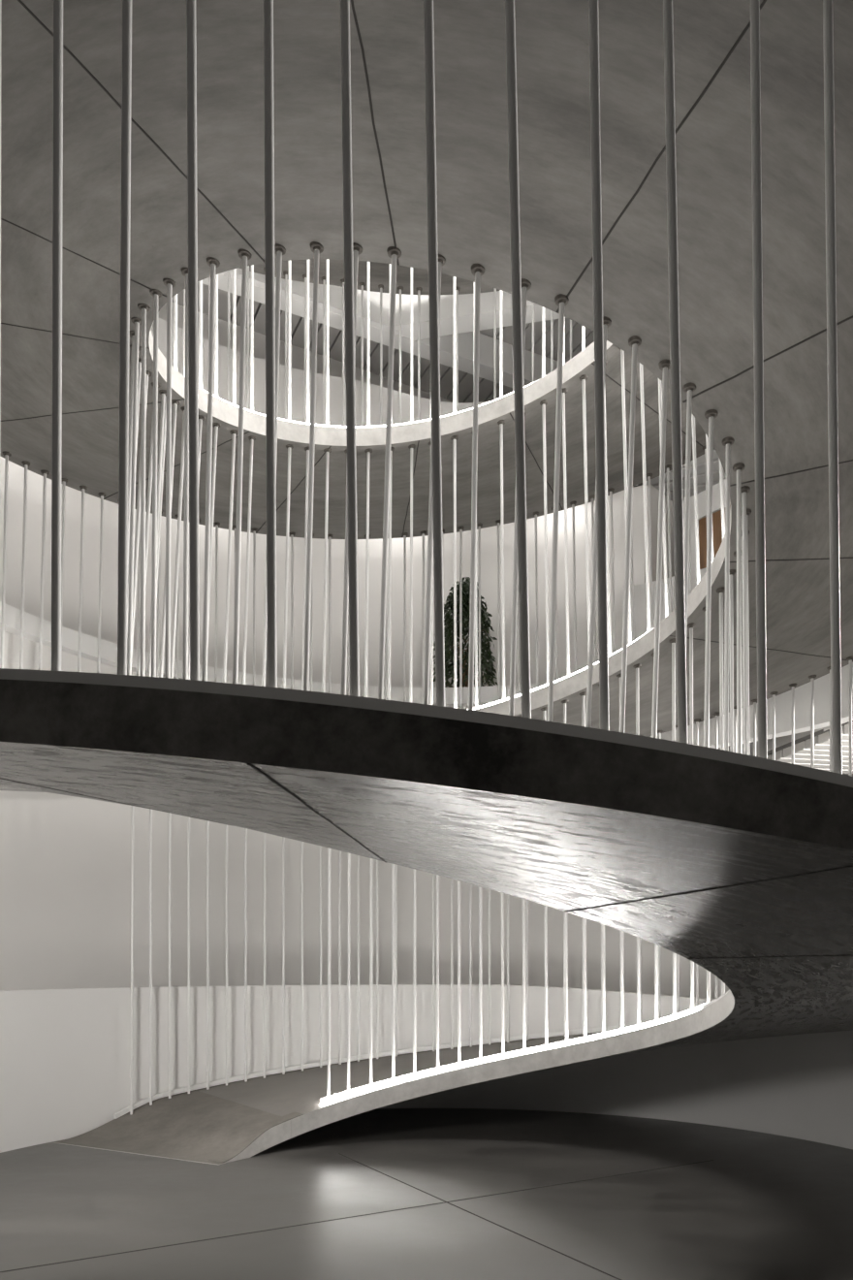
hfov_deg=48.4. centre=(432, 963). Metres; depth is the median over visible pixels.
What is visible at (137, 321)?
rod
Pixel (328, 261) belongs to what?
rod
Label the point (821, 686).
wall
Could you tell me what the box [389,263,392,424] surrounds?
rod
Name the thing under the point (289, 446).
rod
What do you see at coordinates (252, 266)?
rod
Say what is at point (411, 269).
rod
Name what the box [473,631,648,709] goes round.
led light bar
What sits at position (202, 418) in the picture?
rod
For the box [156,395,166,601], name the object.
rod
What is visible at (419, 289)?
rod
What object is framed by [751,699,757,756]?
rod
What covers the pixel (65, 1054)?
wall
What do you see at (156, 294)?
rod
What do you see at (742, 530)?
rod
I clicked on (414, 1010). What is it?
rod
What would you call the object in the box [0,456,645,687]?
wall
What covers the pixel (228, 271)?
rod
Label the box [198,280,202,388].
rod
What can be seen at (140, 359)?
rod
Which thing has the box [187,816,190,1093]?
rod
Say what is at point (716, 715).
rod
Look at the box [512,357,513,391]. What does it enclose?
rod
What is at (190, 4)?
rod
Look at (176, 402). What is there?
rod
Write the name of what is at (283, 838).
rod
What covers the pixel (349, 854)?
rod
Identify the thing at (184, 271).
rod
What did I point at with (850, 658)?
rod
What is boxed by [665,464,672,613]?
rod
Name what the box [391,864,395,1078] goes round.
rod
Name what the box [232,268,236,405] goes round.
rod
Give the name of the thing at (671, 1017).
led light bar
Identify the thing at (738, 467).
rod
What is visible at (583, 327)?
rod
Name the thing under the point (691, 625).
rod
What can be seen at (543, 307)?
rod
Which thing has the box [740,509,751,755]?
rod
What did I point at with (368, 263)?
rod
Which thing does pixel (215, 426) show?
rod
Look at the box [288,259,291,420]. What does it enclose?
rod
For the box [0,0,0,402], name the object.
rod
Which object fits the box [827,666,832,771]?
rod
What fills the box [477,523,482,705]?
rod
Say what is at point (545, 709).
rod
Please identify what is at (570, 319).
rod
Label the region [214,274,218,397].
rod
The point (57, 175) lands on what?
rod
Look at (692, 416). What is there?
rod
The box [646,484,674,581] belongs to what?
wall
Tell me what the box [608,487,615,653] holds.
rod
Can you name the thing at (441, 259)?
rod
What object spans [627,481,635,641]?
rod
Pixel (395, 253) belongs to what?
rod
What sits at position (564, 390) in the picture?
rod
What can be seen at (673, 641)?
rod
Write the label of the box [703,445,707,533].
rod
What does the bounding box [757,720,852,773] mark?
ceiling slats
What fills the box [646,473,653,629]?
rod
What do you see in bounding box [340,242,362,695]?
rod
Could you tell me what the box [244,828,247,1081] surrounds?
rod
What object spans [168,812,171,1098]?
rod
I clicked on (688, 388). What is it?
rod
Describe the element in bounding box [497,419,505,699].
rod
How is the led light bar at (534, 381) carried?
on the ramp
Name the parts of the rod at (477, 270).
anchor plate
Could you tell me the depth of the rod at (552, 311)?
10.67 m
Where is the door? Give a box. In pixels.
[699,505,731,569]
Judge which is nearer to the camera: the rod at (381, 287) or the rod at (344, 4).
the rod at (344, 4)
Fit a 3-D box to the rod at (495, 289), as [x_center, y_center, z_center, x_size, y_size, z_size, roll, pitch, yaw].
[0.716,-6.490,10.842,0.076,2.524,0.076,0,0,0]
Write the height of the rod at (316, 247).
2.918 m
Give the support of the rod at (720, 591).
on the ramp
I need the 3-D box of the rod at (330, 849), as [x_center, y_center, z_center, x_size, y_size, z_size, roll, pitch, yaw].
[-0.957,-0.309,8.882,0.076,3.202,0.083,0,0,0]
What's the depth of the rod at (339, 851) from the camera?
10.75 m
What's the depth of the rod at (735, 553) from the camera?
6.67 m
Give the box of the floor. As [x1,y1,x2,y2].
[0,1108,852,1279]
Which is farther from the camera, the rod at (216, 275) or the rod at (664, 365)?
the rod at (216, 275)
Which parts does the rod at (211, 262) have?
anchor plate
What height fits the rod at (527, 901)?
3.179 m
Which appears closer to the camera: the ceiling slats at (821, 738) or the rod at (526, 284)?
the rod at (526, 284)
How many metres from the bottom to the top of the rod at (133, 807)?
3.234 m
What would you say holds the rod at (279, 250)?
on the ramp
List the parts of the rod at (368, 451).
anchor plate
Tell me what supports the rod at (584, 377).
on the ramp
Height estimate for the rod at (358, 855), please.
3.186 m
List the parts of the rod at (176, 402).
anchor plate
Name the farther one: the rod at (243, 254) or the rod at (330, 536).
the rod at (330, 536)
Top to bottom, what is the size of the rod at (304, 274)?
2.714 m
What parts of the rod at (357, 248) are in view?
anchor plate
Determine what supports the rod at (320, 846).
on the ramp
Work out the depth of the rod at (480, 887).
9.07 m
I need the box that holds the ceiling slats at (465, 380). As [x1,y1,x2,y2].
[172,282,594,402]
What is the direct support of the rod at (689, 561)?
on the ramp
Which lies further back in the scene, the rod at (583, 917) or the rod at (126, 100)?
the rod at (583, 917)
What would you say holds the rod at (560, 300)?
on the ramp
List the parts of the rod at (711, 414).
anchor plate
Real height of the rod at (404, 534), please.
2.621 m
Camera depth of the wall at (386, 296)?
11.37 m
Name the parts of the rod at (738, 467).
anchor plate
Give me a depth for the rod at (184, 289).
7.53 m
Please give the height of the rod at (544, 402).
2.615 m
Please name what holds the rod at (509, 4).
on the ramp
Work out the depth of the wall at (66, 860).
11.37 m
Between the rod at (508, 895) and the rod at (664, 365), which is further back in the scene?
the rod at (508, 895)
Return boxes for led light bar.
[198,381,535,427]
[320,1003,705,1104]
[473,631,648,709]
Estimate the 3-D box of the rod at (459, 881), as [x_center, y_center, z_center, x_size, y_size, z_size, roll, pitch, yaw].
[0.253,-0.601,9.096,0.076,3.202,0.097,0,0,0]
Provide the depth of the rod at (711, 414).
5.44 m
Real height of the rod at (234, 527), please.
2.677 m
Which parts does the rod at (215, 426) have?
anchor plate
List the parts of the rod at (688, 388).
anchor plate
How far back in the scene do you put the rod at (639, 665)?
8.19 m
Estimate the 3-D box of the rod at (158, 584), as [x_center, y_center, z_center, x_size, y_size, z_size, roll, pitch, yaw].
[-2.800,-3.296,9.744,0.079,2.712,0.079,0,0,0]
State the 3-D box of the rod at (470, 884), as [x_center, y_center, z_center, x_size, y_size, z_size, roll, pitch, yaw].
[0.441,-0.643,10.882,0.076,3.183,0.076,0,0,0]
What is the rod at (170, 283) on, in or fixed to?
on the ramp
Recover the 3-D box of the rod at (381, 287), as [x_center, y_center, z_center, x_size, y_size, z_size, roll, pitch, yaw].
[-0.583,-6.420,10.860,0.076,2.664,0.076,0,0,0]
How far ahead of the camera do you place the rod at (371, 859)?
9.04 m
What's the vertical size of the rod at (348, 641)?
2.636 m
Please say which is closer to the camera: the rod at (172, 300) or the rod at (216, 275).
the rod at (216, 275)
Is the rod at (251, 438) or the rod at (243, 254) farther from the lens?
the rod at (251, 438)
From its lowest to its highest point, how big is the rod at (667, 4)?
2.957 m
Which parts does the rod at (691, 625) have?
anchor plate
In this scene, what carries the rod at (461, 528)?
on the ramp
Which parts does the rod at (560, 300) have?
anchor plate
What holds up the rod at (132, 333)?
on the ramp
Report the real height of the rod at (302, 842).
3.185 m
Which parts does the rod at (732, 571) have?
anchor plate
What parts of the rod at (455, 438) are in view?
anchor plate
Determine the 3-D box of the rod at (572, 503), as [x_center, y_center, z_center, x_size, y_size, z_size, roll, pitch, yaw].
[1.579,-3.852,10.588,0.088,2.593,0.076,0,0,0]
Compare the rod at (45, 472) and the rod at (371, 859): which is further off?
the rod at (371, 859)
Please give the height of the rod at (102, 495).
2.739 m
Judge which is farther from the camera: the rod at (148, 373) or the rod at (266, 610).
the rod at (266, 610)
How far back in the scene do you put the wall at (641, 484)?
17.90 m
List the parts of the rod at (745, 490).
anchor plate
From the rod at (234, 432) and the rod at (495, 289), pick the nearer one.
the rod at (234, 432)
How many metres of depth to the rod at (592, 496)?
10.48 m
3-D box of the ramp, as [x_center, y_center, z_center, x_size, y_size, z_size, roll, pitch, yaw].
[0.014,-3.120,6.807,8.228,9.694,8.404,0,0,0]
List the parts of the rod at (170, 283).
anchor plate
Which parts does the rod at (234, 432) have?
anchor plate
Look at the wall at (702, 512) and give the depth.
11.34 m
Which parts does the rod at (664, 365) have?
anchor plate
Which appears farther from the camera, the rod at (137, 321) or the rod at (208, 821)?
the rod at (208, 821)
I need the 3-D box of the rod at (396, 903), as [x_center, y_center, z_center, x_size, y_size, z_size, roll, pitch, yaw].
[-0.416,-0.535,10.882,0.076,3.186,0.076,0,0,0]
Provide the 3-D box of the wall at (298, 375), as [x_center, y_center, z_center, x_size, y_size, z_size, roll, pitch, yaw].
[-1.649,-6.250,9.626,7.460,0.980,2.240,0,0,-32]
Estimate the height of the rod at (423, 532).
2.617 m
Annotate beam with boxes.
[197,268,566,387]
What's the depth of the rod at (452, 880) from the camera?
10.89 m
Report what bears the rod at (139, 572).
on the ramp
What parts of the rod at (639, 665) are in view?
anchor plate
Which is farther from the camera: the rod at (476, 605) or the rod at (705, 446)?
the rod at (705, 446)
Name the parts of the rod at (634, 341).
anchor plate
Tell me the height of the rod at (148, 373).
2.874 m
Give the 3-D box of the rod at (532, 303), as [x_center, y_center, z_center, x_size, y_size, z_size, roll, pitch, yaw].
[1.139,-6.513,10.743,0.076,2.477,0.076,0,0,0]
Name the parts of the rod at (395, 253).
anchor plate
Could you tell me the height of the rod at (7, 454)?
2.781 m
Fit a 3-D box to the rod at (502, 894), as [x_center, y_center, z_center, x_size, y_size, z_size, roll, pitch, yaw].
[0.658,-0.694,9.011,0.076,3.197,0.098,0,0,0]
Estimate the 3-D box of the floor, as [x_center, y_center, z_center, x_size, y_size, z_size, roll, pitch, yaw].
[0.000,1.776,6.500,20.000,0.202,23.000,0,0,0]
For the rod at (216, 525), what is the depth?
10.15 m
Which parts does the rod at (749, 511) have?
anchor plate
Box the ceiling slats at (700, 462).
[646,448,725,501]
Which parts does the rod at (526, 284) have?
anchor plate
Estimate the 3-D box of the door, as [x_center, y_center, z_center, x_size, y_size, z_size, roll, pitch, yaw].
[3.548,-3.975,10.802,0.089,2.630,1.280,0,0,-34]
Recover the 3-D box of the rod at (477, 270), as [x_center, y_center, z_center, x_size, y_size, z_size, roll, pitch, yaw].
[0.207,-2.052,4.790,0.141,2.947,0.076,0,0,-40]
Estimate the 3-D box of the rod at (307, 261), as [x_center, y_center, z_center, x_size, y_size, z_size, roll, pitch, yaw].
[-1.130,-6.213,8.636,0.076,2.717,0.076,0,0,0]
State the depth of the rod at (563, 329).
8.60 m
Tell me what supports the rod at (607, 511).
on the ramp
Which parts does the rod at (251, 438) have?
anchor plate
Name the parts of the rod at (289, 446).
anchor plate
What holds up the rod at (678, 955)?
on the ramp
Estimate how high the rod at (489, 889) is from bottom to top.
3.182 m
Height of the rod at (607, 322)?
2.950 m
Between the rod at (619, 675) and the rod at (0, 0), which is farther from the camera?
the rod at (619, 675)
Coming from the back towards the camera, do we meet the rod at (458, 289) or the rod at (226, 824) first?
the rod at (458, 289)
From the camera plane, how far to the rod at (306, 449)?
8.66 m
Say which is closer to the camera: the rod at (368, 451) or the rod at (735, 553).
the rod at (735, 553)
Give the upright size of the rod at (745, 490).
3.054 m
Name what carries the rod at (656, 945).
on the ramp
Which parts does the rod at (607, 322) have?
anchor plate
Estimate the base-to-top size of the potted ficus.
2.607 m
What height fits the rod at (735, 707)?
3.150 m
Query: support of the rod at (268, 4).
on the ramp
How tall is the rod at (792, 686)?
3.139 m
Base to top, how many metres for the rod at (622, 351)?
2.615 m
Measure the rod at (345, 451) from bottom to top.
2.673 m
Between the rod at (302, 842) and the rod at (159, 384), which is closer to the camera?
the rod at (159, 384)
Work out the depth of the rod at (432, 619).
9.06 m
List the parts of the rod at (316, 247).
anchor plate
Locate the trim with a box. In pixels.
[0,601,546,706]
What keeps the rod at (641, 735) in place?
on the ramp
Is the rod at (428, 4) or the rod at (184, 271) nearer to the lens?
the rod at (428, 4)
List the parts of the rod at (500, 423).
anchor plate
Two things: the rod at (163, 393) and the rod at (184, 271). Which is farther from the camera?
the rod at (163, 393)
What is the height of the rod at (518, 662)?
2.600 m
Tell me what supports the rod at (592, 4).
on the ramp
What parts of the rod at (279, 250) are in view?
anchor plate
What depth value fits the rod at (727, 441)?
5.63 m
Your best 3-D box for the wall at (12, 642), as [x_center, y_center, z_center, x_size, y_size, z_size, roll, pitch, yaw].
[-1.866,-2.470,9.147,8.015,1.100,2.764,0,0,-40]
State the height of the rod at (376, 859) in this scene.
3.187 m
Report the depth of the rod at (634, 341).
5.02 m
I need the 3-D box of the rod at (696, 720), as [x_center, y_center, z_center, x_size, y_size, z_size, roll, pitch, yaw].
[2.742,-0.954,9.826,0.076,3.156,0.076,0,0,0]
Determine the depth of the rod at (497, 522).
10.82 m
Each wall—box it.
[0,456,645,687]
[0,629,479,709]
[0,790,730,998]
[0,984,852,1152]
[150,317,489,426]
[158,302,634,487]
[357,289,428,301]
[622,567,852,748]
[634,482,852,776]
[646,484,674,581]
[682,480,847,756]
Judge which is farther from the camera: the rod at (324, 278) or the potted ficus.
the potted ficus
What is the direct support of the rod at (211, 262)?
on the ramp
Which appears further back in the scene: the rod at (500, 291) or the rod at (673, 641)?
the rod at (500, 291)
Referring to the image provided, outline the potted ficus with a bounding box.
[433,576,497,687]
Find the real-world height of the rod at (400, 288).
2.642 m
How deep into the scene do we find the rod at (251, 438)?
8.27 m
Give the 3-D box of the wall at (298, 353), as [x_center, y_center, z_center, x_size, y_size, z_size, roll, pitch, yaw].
[-1.650,-6.895,12.450,11.251,2.390,0.150,0,0,-30]
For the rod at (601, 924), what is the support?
on the ramp
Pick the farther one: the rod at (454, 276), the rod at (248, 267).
the rod at (248, 267)
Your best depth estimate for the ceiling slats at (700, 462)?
11.84 m
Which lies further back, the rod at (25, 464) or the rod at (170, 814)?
the rod at (170, 814)
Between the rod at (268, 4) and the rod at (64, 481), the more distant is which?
the rod at (64, 481)
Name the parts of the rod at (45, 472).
anchor plate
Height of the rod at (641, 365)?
2.615 m
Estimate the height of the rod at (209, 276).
2.694 m
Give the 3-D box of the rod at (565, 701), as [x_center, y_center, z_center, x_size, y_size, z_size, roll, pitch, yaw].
[1.217,-0.831,8.737,0.076,3.184,0.087,0,0,0]
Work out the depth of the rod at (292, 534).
10.57 m
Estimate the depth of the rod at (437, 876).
9.12 m
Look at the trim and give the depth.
9.81 m
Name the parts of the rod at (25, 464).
anchor plate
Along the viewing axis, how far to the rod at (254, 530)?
10.38 m
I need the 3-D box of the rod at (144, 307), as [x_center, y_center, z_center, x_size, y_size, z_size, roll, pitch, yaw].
[-1.735,-2.571,5.696,0.075,2.950,0.361,0,0,-15]
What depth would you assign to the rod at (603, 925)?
8.50 m
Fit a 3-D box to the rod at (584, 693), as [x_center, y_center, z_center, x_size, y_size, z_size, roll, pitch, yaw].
[1.371,-0.872,8.620,0.076,3.180,0.081,0,0,0]
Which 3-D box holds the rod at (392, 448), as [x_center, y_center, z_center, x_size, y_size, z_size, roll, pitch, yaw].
[-0.392,-3.531,8.989,0.076,2.651,0.168,0,0,0]
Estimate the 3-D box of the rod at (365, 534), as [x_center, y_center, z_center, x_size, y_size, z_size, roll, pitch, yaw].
[-0.742,-3.578,10.833,0.076,2.631,0.076,0,0,0]
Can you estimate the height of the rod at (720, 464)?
2.620 m
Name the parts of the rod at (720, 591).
anchor plate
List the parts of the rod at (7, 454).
anchor plate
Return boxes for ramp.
[0,0,852,1164]
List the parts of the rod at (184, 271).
anchor plate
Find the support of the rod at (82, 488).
on the ramp
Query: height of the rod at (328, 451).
2.685 m
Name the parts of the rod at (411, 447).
anchor plate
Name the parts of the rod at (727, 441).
anchor plate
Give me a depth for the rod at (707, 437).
7.26 m
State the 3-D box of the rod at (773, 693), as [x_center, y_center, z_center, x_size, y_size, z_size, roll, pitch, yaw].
[3.301,-1.055,9.176,0.076,3.143,0.076,0,0,0]
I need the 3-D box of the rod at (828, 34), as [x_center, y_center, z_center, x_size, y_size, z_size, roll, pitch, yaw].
[1.181,-1.998,2.832,0.092,2.966,0.076,0,0,0]
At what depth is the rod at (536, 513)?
10.72 m
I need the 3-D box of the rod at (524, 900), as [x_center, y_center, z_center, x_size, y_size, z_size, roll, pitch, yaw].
[0.851,-0.739,8.939,0.076,3.193,0.097,0,0,0]
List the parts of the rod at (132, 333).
anchor plate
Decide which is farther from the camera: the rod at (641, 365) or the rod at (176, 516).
the rod at (176, 516)
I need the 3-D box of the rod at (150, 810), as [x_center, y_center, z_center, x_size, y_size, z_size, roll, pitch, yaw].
[-2.869,-0.160,9.674,0.076,3.190,0.076,0,0,0]
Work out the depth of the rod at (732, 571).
6.90 m
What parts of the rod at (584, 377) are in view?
anchor plate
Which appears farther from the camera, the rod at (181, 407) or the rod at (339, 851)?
the rod at (339, 851)
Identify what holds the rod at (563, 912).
on the ramp
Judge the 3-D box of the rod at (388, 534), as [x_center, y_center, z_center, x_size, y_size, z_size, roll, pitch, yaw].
[-0.530,-3.603,10.867,0.076,2.626,0.076,0,0,0]
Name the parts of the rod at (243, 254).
anchor plate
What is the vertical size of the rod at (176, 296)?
2.666 m
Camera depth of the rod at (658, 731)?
10.09 m
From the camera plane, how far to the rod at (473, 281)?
8.94 m
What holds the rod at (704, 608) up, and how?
on the ramp
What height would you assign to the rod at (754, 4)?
2.959 m
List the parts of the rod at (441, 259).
anchor plate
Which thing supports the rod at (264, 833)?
on the ramp
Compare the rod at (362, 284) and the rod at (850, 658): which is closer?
the rod at (850, 658)
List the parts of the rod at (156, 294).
anchor plate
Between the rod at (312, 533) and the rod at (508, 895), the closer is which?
the rod at (312, 533)
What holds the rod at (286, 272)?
on the ramp
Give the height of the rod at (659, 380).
2.616 m
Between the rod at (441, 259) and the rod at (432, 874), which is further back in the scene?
the rod at (432, 874)
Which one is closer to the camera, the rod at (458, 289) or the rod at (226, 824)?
the rod at (226, 824)
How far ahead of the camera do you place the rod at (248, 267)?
10.34 m
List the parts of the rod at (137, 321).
anchor plate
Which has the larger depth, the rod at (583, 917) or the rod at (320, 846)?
the rod at (320, 846)
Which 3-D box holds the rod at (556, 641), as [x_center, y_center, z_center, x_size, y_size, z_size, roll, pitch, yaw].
[1.376,-3.827,10.666,0.081,2.595,0.076,0,0,0]
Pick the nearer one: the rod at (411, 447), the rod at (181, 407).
the rod at (181, 407)
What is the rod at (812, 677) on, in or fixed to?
on the ramp
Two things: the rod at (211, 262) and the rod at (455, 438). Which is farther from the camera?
the rod at (455, 438)
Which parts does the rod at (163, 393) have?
anchor plate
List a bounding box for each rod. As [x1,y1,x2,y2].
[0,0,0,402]
[0,451,11,668]
[19,460,30,669]
[38,470,49,670]
[51,0,63,671]
[61,478,67,660]
[77,485,87,671]
[96,492,106,672]
[117,0,131,674]
[127,317,141,674]
[127,357,141,634]
[128,330,140,564]
[129,805,134,1114]
[131,370,152,658]
[136,382,160,675]
[136,522,140,666]
[137,303,150,675]
[147,389,166,676]
[149,288,161,676]
[149,808,152,1105]
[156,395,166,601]
[156,510,163,677]
[159,399,180,677]
[162,278,176,677]
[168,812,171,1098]
[170,406,184,678]
[171,299,172,365]
[173,293,177,370]
[175,514,182,678]
[181,267,189,679]
[183,288,185,376]
[186,0,199,680]
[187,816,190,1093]
[188,415,205,679]
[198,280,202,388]
[201,256,220,681]
[206,820,209,1089]
[207,422,221,647]
[208,276,210,348]
[213,522,220,681]
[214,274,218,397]
[223,429,238,682]
[225,824,227,1085]
[227,270,229,402]
[232,249,251,683]
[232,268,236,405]
[232,525,236,617]
[242,435,255,684]
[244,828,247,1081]
[247,265,251,410]
[250,264,254,411]
[251,528,257,685]
[262,549,267,686]
[263,0,277,687]
[263,832,265,1078]
[265,243,286,686]
[282,836,285,1074]
[283,270,288,419]
[283,444,293,688]
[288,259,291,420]
[288,532,295,689]
[301,446,309,690]
[301,841,303,1070]
[302,273,306,422]
[303,241,323,690]
[306,259,309,423]
[310,533,314,691]
[320,276,326,424]
[320,845,321,1067]
[321,448,331,692]
[326,258,329,425]
[327,534,333,693]
[327,848,331,1096]
[338,850,341,1064]
[340,0,359,696]
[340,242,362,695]
[340,278,344,426]
[344,448,347,668]
[347,598,350,695]
[347,852,351,1090]
[357,855,359,1061]
[359,282,365,426]
[364,448,372,697]
[364,534,370,697]
[367,261,370,425]
[369,858,373,1084]
[376,859,378,1058]
[378,246,401,699]
[378,284,384,425]
[384,534,388,699]
[387,447,394,700]
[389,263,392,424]
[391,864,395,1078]
[394,864,397,1055]
[397,286,403,423]
[401,532,408,702]
[408,444,415,702]
[410,267,413,422]
[413,868,415,1073]
[416,287,422,420]
[420,530,426,699]
[422,254,446,704]
[423,0,446,706]
[428,441,433,704]
[432,873,434,1051]
[436,874,439,1067]
[450,435,458,707]
[450,878,453,1049]
[453,276,455,413]
[455,286,460,413]
[457,526,464,708]
[457,880,460,1062]
[468,263,484,710]
[470,884,472,1046]
[471,429,479,706]
[473,281,475,382]
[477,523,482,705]
[479,886,482,1057]
[488,889,490,1044]
[493,288,496,400]
[495,519,501,701]
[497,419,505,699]
[499,289,502,397]
[501,892,504,1054]
[505,0,531,718]
[507,894,510,1042]
[509,278,531,715]
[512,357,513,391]
[513,516,519,694]
[519,715,525,1049]
[525,899,528,1040]
[532,302,534,383]
[532,511,539,687]
[540,399,549,683]
[541,706,547,1044]
[542,306,545,377]
[547,293,569,721]
[550,310,553,372]
[551,507,557,680]
[561,699,569,1040]
[562,328,564,364]
[562,387,570,675]
[563,911,565,1036]
[570,319,572,359]
[570,501,576,671]
[579,374,590,644]
[579,691,586,1036]
[581,325,585,351]
[582,917,583,1034]
[585,316,611,727]
[588,0,609,730]
[589,494,596,663]
[598,684,606,1032]
[601,924,603,1032]
[605,359,611,655]
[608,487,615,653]
[616,672,624,1028]
[617,347,632,644]
[619,335,641,733]
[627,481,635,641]
[633,663,641,1024]
[640,362,650,631]
[640,735,643,1023]
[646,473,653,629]
[651,359,671,737]
[651,652,660,1020]
[657,730,663,1019]
[658,378,669,617]
[663,0,688,743]
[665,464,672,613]
[669,638,676,1015]
[675,725,679,1013]
[682,382,696,647]
[683,455,691,594]
[687,622,696,1009]
[691,413,701,584]
[694,718,701,1006]
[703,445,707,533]
[703,606,712,1003]
[704,409,718,747]
[705,433,714,562]
[712,712,719,998]
[716,587,725,995]
[719,459,725,539]
[721,436,735,751]
[729,569,736,752]
[733,462,744,753]
[734,550,742,753]
[734,705,736,752]
[740,485,750,754]
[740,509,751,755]
[741,530,749,560]
[750,0,767,758]
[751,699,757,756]
[769,691,778,760]
[789,683,797,764]
[808,674,816,767]
[823,0,842,773]
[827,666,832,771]
[846,655,852,776]
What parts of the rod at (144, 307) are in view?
anchor plate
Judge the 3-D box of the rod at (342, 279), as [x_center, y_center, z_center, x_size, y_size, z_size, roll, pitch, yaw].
[-1.009,-6.397,10.772,0.076,2.710,0.076,0,0,0]
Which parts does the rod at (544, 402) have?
anchor plate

